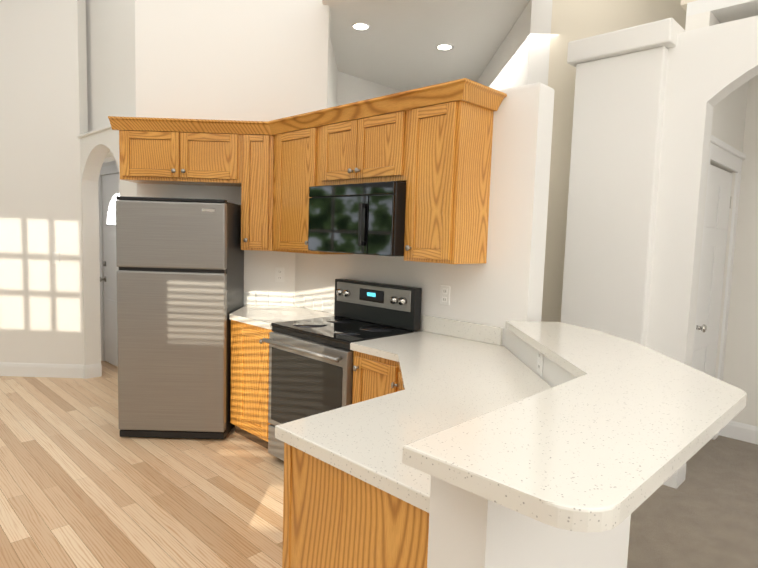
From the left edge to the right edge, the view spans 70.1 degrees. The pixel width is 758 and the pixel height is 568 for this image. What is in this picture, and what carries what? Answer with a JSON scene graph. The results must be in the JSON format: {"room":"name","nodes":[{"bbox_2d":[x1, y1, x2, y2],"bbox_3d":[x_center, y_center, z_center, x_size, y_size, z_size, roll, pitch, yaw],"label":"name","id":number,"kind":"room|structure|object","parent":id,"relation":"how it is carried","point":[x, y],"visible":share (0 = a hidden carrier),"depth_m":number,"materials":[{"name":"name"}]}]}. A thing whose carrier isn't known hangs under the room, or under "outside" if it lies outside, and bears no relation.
{"room":"kitchen","nodes":[
{"label":"kitchen","id":0,"kind":"room"},
{"bbox_2d":[0,0,87,364],"bbox_3d":[-5.005,-1.278,5.228,4.290,4.300,0.150,2,5,-1],"label":"wall","id":1,"kind":"structure","parent":0,"point":[43,92],"depth_m":5.19,"materials":[{"name":"white paint"}]},
{"bbox_2d":[0,362,101,378],"bbox_3d":[-5.004,0.801,5.374,3.077,0.135,3.191,7,7,44],"label":"baseboard","id":2,"kind":"structure","parent":1,"relation":"attached to","point":[51,370],"depth_m":5.34,"materials":[{"name":"white wood"}]},
{"bbox_2d":[77,125,136,364],"bbox_3d":[-2.375,-0.189,4.849,1.368,2.360,0.165,7,7,44],"label":"wall","id":3,"kind":"structure","parent":0,"point":[97,146],"depth_m":5.25,"materials":[{"name":"white paint"}]},
{"bbox_2d":[102,161,118,348],"bbox_3d":[-2.578,-1.232,5.550,3.411,4.300,0.150,7,7,44],"label":"wall","id":4,"kind":"structure","parent":0,"point":[109,163],"depth_m":5.81,"materials":[{"name":"white paint"}]},
{"bbox_2d":[98,164,118,360],"bbox_3d":[-2.716,-0.159,5.633,1.080,2.140,0.016,7,7,44],"label":"door frame","id":5,"kind":"structure","parent":4,"relation":"attached to","point":[110,169],"depth_m":5.95,"materials":[{"name":"white wood"}]},
{"bbox_2d":[100,173,119,366],"bbox_3d":[-2.725,-0.119,5.629,0.910,2.040,0.115,7,7,44],"label":"entry door","id":6,"kind":"structure","parent":4,"relation":"in","point":[110,187],"depth_m":5.80,"materials":[{"name":"white wood"}]},
{"bbox_2d":[86,0,135,162],"bbox_3d":[-2.338,-1.172,4.965,1.644,4.300,0.135,7,7,44],"label":"wall","id":7,"kind":"structure","parent":0,"point":[111,68],"depth_m":4.94,"materials":[{"name":"white paint"}]},
{"bbox_2d":[0,361,283,567],"bbox_3d":[-2.571,1.014,4.869,10.550,0.050,11.000,7,7,44],"label":"floor","id":8,"kind":"structure","parent":0,"point":[83,484],"depth_m":3.10,"materials":[{"name":"beige wood"}]},
{"bbox_2d":[116,196,243,438],"bbox_3d":[-1.458,0.237,4.057,0.753,1.712,0.568,2,5,-1],"label":"fridge","id":9,"kind":"object","parent":8,"relation":"on","point":[180,280],"visible":1,"depth_m":3.78,"materials":[{"name":"grey metal"}]},
{"bbox_2d":[230,320,273,448],"bbox_3d":[-0.811,0.681,4.049,0.848,0.868,0.662,7,7,44],"label":"base cabinet","id":10,"kind":"object","parent":8,"relation":"on","point":[249,399],"visible":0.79,"depth_m":3.73,"materials":[{"name":"brown wood"}]},
{"bbox_2d":[229,305,342,328],"bbox_3d":[-0.787,0.226,4.020,0.852,0.039,0.631,7,7,44],"label":"countertop","id":11,"kind":"structure","parent":10,"relation":"on","point":[261,316],"depth_m":3.88,"materials":[{"name":"white stone"}]},
{"bbox_2d":[262,279,421,460],"bbox_3d":[-0.255,0.595,3.445,0.754,1.182,0.683,7,7,44],"label":"range","id":12,"kind":"object","parent":8,"relation":"on","point":[310,367],"visible":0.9,"depth_m":3.36,"materials":[{"name":"grey metal"}]},
{"bbox_2d":[282,351,428,567],"bbox_3d":[0.193,0.864,2.366,1.418,0.868,1.663,7,7,44],"label":"base cabinet","id":13,"kind":"object","parent":8,"relation":"on","point":[334,517],"visible":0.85,"depth_m":1.51,"materials":[{"name":"brown wood"}]},
{"bbox_2d":[275,315,551,512],"bbox_3d":[0.205,0.360,2.316,1.419,0.139,1.676,7,7,44],"label":"countertop","id":14,"kind":"structure","parent":13,"relation":"on","point":[454,372],"depth_m":1.93,"materials":[{"name":"white stone"}]},
{"bbox_2d":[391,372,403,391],"bbox_3d":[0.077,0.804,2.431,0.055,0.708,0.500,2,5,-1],"label":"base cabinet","id":15,"kind":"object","parent":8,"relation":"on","point":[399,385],"visible":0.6,"depth_m":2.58,"materials":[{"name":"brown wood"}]},
{"bbox_2d":[135,0,330,306],"bbox_3d":[-1.162,-1.078,4.321,1.486,4.300,0.150,2,5,-1],"label":"wall","id":16,"kind":"structure","parent":0,"point":[253,60],"depth_m":4.19,"materials":[{"name":"white paint"}]},
{"bbox_2d":[119,130,273,250],"bbox_3d":[-1.280,-0.712,4.096,1.247,0.884,0.359,2,5,-1],"label":"upper cabinet","id":17,"kind":"object","parent":16,"relation":"attached to","point":[245,162],"visible":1,"depth_m":3.94,"materials":[{"name":"brown wood"}]},
{"bbox_2d":[244,291,293,305],"bbox_3d":[-0.888,0.119,4.348,0.404,0.107,0.010,2,5,-1],"label":"backsplash","id":18,"kind":"structure","parent":16,"relation":"attached to","point":[270,298],"depth_m":4.34,"materials":[{"name":"white stone"}]},
{"bbox_2d":[275,268,283,281],"bbox_3d":[-0.796,-0.073,4.334,0.072,0.117,0.008,2,5,0],"label":"outlet","id":19,"kind":"object","parent":16,"relation":"attached to","point":[279,274],"visible":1,"depth_m":4.33,"materials":[{"name":"white plastic"}]},
{"bbox_2d":[328,38,336,107],"bbox_3d":[-0.546,-1.132,5.134,0.150,4.300,1.470,2,5,-1],"label":"wall","id":20,"kind":"structure","parent":0,"point":[332,83],"depth_m":5.20,"materials":[{"name":"white paint"}]},
{"bbox_2d":[337,69,402,105],"bbox_3d":[-0.114,-1.235,6.417,0.170,4.300,1.600,7,7,44],"label":"wall","id":21,"kind":"structure","parent":0,"point":[351,89],"depth_m":6.03,"materials":[{"name":"white paint"}]},
{"bbox_2d":[294,82,554,345],"bbox_3d":[0.118,0.014,3.676,2.068,2.320,0.160,7,7,44],"label":"wall","id":22,"kind":"structure","parent":0,"point":[502,285],"depth_m":2.99,"materials":[{"name":"white paint"}]},
{"bbox_2d":[273,127,350,253],"bbox_3d":[-0.528,-0.673,3.929,0.673,0.884,0.325,7,7,44],"label":"upper cabinet","id":23,"kind":"object","parent":22,"relation":"attached to","point":[295,152],"depth_m":3.78,"materials":[{"name":"brown wood"}]},
{"bbox_2d":[296,293,334,313],"bbox_3d":[-0.464,0.151,4.135,0.564,0.107,0.010,7,7,44],"label":"backsplash","id":24,"kind":"structure","parent":22,"relation":"attached to","point":[323,304],"depth_m":4.15,"materials":[{"name":"white stone"}]},
{"bbox_2d":[317,111,404,185],"bbox_3d":[-0.010,-0.840,3.409,0.761,0.428,0.325,7,7,44],"label":"upper cabinet","id":25,"kind":"object","parent":22,"relation":"attached to","point":[370,149],"depth_m":3.27,"materials":[{"name":"brown wood"}]},
{"bbox_2d":[108,78,506,134],"bbox_3d":[-0.643,-1.073,3.414,2.587,0.082,1.180,7,7,44],"label":"crown molding","id":26,"kind":"structure","parent":25,"relation":"attached to","point":[475,93],"depth_m":3.37,"materials":[{"name":"brown wood"}]},
{"bbox_2d":[308,181,405,255],"bbox_3d":[-0.065,-0.403,3.406,0.758,0.420,0.434,7,7,44],"label":"microwave","id":27,"kind":"object","parent":25,"relation":"attached to","point":[364,218],"visible":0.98,"depth_m":3.19,"materials":[{"name":"black plastic"}]},
{"bbox_2d":[440,285,449,304],"bbox_3d":[0.401,0.069,3.281,0.072,0.117,0.008,7,7,44],"label":"outlet","id":28,"kind":"object","parent":22,"relation":"attached to","point":[445,295],"visible":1,"depth_m":3.28,"materials":[{"name":"white plastic"}]},
{"bbox_2d":[401,101,493,263],"bbox_3d":[0.381,-0.565,3.040,0.358,0.884,0.325,7,7,44],"label":"upper cabinet","id":29,"kind":"object","parent":22,"relation":"attached to","point":[436,159],"depth_m":2.92,"materials":[{"name":"brown wood"}]},
{"bbox_2d":[322,0,529,91],"bbox_3d":[0.335,-2.225,4.856,1.540,0.080,4.600,2,5,-1],"label":"ceiling","id":30,"kind":"structure","parent":0,"point":[395,44],"depth_m":4.77,"materials":[{"name":"white paint"}]},
{"bbox_2d":[351,22,370,30],"bbox_3d":[-0.154,-2.171,4.557,0.170,0.004,0.170,7,7,44],"label":"recessed light","id":31,"kind":"object","parent":30,"relation":"in","point":[361,26],"visible":1,"depth_m":4.55,"materials":[{"name":"white"}]},
{"bbox_2d":[435,44,453,49],"bbox_3d":[0.605,-2.186,4.989,0.170,0.004,0.170,7,7,44],"label":"recessed light","id":32,"kind":"object","parent":30,"relation":"in","point":[444,46],"visible":1,"depth_m":4.98,"materials":[{"name":"white"}]},
{"bbox_2d":[477,0,556,89],"bbox_3d":[1.143,-1.086,5.191,0.150,4.300,2.350,2,5,-1],"label":"wall","id":33,"kind":"structure","parent":0,"point":[532,48],"depth_m":4.01,"materials":[{"name":"white paint"}]},
{"bbox_2d":[427,381,630,567],"bbox_3d":[0.455,0.868,1.501,0.150,1.030,0.855,7,7,44],"label":"wall","id":34,"kind":"structure","parent":0,"point":[467,529],"depth_m":1.20,"materials":[{"name":"white paint"}]},
{"bbox_2d":[505,329,575,386],"bbox_3d":[0.692,0.790,2.450,0.840,1.030,0.845,7,7,44],"label":"wall","id":35,"kind":"structure","parent":0,"point":[554,374],"depth_m":2.45,"materials":[{"name":"white paint"}]},
{"bbox_2d":[537,351,543,375],"bbox_3d":[0.703,0.336,2.362,0.008,0.117,0.072,2,5,-1],"label":"outlet","id":36,"kind":"object","parent":35,"relation":"attached to","point":[540,357],"visible":0.92,"depth_m":2.35,"materials":[{"name":"white plastic"}]},
{"bbox_2d":[402,321,746,532],"bbox_3d":[0.578,0.294,1.919,1.185,0.039,1.891,7,7,44],"label":"raised bar","id":37,"kind":"object","parent":35,"relation":"on","point":[615,432],"visible":1,"depth_m":1.20,"materials":[{"name":"white stone"}]},
{"bbox_2d":[541,0,685,321],"bbox_3d":[1.756,-0.969,4.102,1.000,4.300,0.150,2,5,-1],"label":"wall","id":38,"kind":"structure","parent":0,"point":[576,19],"depth_m":3.98,"materials":[{"name":"white paint"}]},
{"bbox_2d":[561,18,684,346],"bbox_3d":[1.633,-0.192,3.695,0.640,2.820,0.560,7,7,44],"label":"column","id":39,"kind":"structure","parent":0,"point":[619,94],"depth_m":3.45,"materials":[{"name":"white paint"}]},
{"bbox_2d":[681,0,696,11],"bbox_3d":[3.168,-2.246,2.150,3.440,1.320,0.140,7,7,44],"label":"wall","id":40,"kind":"structure","parent":0,"point":[684,4],"depth_m":3.35,"materials":[{"name":"beige paint"}]},
{"bbox_2d":[627,435,757,567],"bbox_3d":[1.007,1.440,1.367,6.400,0.050,11.000,7,7,44],"label":"floor carpet","id":41,"kind":"object","parent":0,"point":[704,514],"depth_m":2.99,"materials":[{"name":"beige carpet"}]},
{"bbox_2d":[646,16,757,366],"bbox_3d":[2.990,0.010,2.243,3.440,2.760,0.150,7,7,44],"label":"wall","id":42,"kind":"structure","parent":0,"point":[709,68],"depth_m":3.25,"materials":[{"name":"white paint"}]},
{"bbox_2d":[685,11,748,377],"bbox_3d":[2.351,-0.227,3.878,0.130,2.900,1.300,7,7,44],"label":"wall","id":43,"kind":"structure","parent":0,"point":[728,119],"depth_m":3.84,"materials":[{"name":"white paint"}]},
{"bbox_2d":[693,164,732,376],"bbox_3d":[2.355,0.206,3.836,0.108,2.025,0.760,7,7,44],"label":"hall door","id":44,"kind":"structure","parent":43,"relation":"in","point":[719,197],"depth_m":3.84,"materials":[{"name":"white wood"}]},
{"bbox_2d":[692,135,745,439],"bbox_3d":[2.364,0.136,3.817,0.035,2.190,1.000,7,7,44],"label":"door frame","id":45,"kind":"structure","parent":43,"relation":"attached to","point":[724,154],"depth_m":4.03,"materials":[{"name":"white wood"}]},
{"bbox_2d":[686,0,757,22],"bbox_3d":[3.508,-1.569,2.551,3.400,0.080,1.150,7,7,44],"label":"wall","id":46,"kind":"structure","parent":0,"point":[723,11],"depth_m":3.25,"materials":[{"name":"white paint"}]},
{"bbox_2d":[723,75,757,425],"bbox_3d":[3.986,-0.804,3.040,3.270,4.300,0.150,7,7,44],"label":"wall","id":47,"kind":"structure","parent":0,"point":[741,363],"depth_m":4.13,"materials":[{"name":"white paint"}]},
{"bbox_2d":[718,421,757,444],"bbox_3d":[3.858,1.273,3.161,3.270,0.135,0.034,7,7,44],"label":"baseboard","id":48,"kind":"structure","parent":47,"relation":"attached to","point":[737,431],"depth_m":4.19,"materials":[{"name":"white wood"}]}
]}

